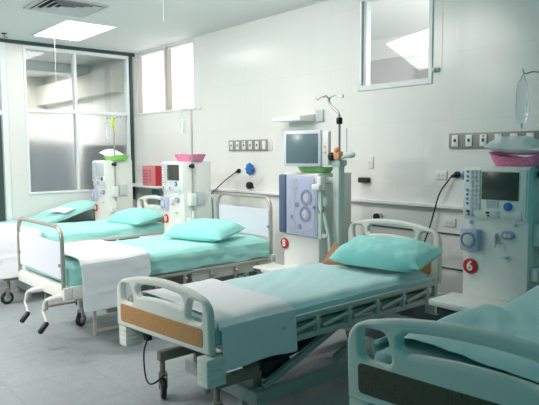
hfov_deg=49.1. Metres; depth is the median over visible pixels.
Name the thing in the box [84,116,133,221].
machine
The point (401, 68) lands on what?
wall
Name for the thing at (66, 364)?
floor
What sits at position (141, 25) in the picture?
ceiling
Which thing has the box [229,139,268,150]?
outlet panel
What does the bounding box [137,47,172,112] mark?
trim
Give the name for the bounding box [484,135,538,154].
packet
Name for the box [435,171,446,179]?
wall outlet
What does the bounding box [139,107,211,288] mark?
machine
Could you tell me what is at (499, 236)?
machine
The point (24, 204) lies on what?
wall
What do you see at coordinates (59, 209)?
towel
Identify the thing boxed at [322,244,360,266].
cushion
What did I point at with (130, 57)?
trim
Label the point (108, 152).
packet
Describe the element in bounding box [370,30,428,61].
trim
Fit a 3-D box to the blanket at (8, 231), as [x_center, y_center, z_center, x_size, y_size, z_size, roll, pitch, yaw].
[-2.981,0.516,6.623,0.498,0.487,1.037,-5,6,-40]
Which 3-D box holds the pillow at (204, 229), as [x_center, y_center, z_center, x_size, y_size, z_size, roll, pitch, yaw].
[-0.660,0.267,5.952,0.720,0.200,0.456,3,6,31]
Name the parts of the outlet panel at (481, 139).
socket plate, socket plate, socket plate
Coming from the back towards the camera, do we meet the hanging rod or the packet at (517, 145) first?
the hanging rod
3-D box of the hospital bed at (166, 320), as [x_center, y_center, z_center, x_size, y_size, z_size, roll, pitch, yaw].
[0.190,0.733,4.226,2.274,1.060,1.020,-5,6,-40]
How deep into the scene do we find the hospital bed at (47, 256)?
5.28 m
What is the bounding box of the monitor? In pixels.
[284,130,322,166]
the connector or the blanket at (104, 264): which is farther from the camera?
the connector
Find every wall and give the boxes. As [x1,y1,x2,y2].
[5,43,137,220]
[26,77,45,108]
[45,0,538,293]
[370,53,427,84]
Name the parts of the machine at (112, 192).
control panel, casing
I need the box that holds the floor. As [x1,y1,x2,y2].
[0,275,415,404]
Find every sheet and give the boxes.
[0,200,94,225]
[25,234,269,286]
[29,219,164,242]
[146,263,432,345]
[375,285,538,384]
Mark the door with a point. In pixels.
(3, 78)
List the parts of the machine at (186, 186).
control panel, casing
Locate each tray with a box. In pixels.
[103,155,128,159]
[174,154,205,161]
[298,166,332,172]
[488,152,538,166]
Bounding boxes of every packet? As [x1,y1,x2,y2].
[99,149,123,155]
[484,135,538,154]
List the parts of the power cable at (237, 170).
cord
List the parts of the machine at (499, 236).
slot plate, number plate, slot plate, control panel, casing, slot plate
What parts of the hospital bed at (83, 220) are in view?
mattress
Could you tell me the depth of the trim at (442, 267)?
5.40 m
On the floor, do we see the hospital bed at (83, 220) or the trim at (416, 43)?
the hospital bed at (83, 220)
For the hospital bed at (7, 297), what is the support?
on the floor
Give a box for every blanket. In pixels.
[0,223,41,278]
[64,240,150,312]
[141,279,296,370]
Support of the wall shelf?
attached to the wall at (251, 74)
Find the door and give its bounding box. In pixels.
[0,42,12,221]
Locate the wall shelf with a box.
[273,109,323,122]
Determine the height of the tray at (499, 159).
0.095 m
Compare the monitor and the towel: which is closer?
the monitor
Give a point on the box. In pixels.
(152, 175)
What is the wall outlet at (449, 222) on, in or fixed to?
attached to the wall at (251, 74)
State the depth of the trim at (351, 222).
5.77 m
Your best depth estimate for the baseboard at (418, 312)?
5.71 m
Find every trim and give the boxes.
[0,38,134,56]
[26,60,88,76]
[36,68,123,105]
[129,56,135,199]
[132,183,161,188]
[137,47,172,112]
[211,188,462,209]
[351,222,459,235]
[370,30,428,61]
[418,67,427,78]
[442,267,462,270]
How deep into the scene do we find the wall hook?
5.38 m
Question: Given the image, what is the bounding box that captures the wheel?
[245,163,253,174]
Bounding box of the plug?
[246,182,253,188]
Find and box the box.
[142,165,161,185]
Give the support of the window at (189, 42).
in the wall at (251, 74)
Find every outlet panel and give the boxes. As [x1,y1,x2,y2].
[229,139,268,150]
[449,131,538,147]
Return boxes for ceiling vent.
[23,0,108,17]
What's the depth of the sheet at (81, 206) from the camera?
8.49 m
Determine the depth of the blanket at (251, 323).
3.43 m
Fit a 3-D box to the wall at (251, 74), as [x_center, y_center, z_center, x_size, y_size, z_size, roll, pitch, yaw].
[-0.053,-0.639,7.437,0.140,3.253,14.600,-5,6,-40]
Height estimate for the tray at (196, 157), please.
0.085 m
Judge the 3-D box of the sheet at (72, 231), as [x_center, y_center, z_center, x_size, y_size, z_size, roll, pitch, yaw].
[-2.358,0.351,7.145,2.089,0.175,0.947,-5,6,-40]
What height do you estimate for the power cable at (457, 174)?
0.722 m
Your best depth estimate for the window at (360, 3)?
6.06 m
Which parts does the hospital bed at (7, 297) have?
caster arm, frame, rail, headboard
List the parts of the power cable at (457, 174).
cord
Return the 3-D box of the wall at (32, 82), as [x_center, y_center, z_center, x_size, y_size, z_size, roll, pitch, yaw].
[-6.940,-0.916,11.203,10.100,3.253,0.100,-5,6,-40]
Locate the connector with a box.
[358,177,369,182]
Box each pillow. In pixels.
[106,208,163,225]
[162,218,245,241]
[329,235,442,271]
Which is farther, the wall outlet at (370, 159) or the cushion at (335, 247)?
the wall outlet at (370, 159)
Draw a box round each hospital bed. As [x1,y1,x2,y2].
[0,195,164,303]
[17,192,275,335]
[57,200,94,222]
[117,219,444,404]
[348,318,538,404]
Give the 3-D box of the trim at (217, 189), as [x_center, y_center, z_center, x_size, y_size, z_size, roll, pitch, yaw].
[1.203,0.007,5.880,0.050,0.045,10.530,-5,6,-40]
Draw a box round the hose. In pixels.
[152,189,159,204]
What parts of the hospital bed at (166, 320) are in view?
footboard, caster arm, caster arm, lift motor, frame, rail post, deck frame, rail post, rail post, rail, rail post, headboard, rail post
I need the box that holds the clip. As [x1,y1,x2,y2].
[111,117,115,132]
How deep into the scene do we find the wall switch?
7.23 m
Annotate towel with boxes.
[47,207,75,212]
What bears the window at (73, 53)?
in the wall at (24, 204)
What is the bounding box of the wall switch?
[268,140,271,149]
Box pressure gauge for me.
[373,211,382,218]
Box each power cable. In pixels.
[211,169,240,218]
[424,171,460,241]
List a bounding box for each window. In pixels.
[22,45,130,193]
[135,41,194,115]
[357,0,433,90]
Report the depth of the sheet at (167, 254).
5.52 m
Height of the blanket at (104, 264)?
0.434 m
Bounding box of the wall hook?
[431,67,438,71]
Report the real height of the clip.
0.222 m
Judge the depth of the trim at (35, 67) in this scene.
10.64 m
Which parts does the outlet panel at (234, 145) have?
socket plate, socket plate, socket plate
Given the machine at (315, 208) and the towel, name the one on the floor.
the machine at (315, 208)
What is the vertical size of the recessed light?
0.020 m
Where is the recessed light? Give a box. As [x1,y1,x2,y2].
[31,19,117,41]
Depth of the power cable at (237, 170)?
8.06 m
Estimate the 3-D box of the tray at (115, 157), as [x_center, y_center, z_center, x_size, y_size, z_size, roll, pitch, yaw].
[-2.157,-0.631,8.297,0.260,0.075,0.420,-5,6,-40]
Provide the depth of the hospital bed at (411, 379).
1.99 m
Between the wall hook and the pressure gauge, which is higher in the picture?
the wall hook
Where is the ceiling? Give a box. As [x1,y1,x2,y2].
[0,0,428,77]
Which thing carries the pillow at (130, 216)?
on the sheet at (72, 231)
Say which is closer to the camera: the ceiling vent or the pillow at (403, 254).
the pillow at (403, 254)
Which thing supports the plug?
attached to the wall at (251, 74)
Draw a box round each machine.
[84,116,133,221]
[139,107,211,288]
[253,94,354,318]
[429,69,538,315]
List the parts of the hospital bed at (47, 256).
panel, footboard, rail post, leg, rail post, rail, frame, deck frame, rail, rail post, rail post, plate, rail post, panel, headboard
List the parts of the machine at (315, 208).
number plate, casing, monitor arm, clamp knob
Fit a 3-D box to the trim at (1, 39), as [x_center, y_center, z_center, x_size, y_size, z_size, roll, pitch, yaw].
[-5.199,-2.196,7.233,7.750,0.052,0.120,-5,6,-40]
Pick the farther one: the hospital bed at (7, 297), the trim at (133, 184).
the trim at (133, 184)
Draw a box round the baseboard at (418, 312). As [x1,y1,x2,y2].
[239,271,445,320]
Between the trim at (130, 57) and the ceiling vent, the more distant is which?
the trim at (130, 57)
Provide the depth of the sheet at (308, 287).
4.17 m
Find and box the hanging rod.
[442,14,442,45]
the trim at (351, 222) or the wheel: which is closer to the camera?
the trim at (351, 222)
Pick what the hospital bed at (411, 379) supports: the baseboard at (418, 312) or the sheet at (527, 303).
the sheet at (527, 303)
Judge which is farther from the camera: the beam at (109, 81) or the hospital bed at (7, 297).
the beam at (109, 81)
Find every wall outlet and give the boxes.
[368,157,373,167]
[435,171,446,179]
[444,218,455,226]
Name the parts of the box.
label panel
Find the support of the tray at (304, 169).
on the machine at (315, 208)
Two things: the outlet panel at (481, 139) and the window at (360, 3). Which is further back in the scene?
the window at (360, 3)

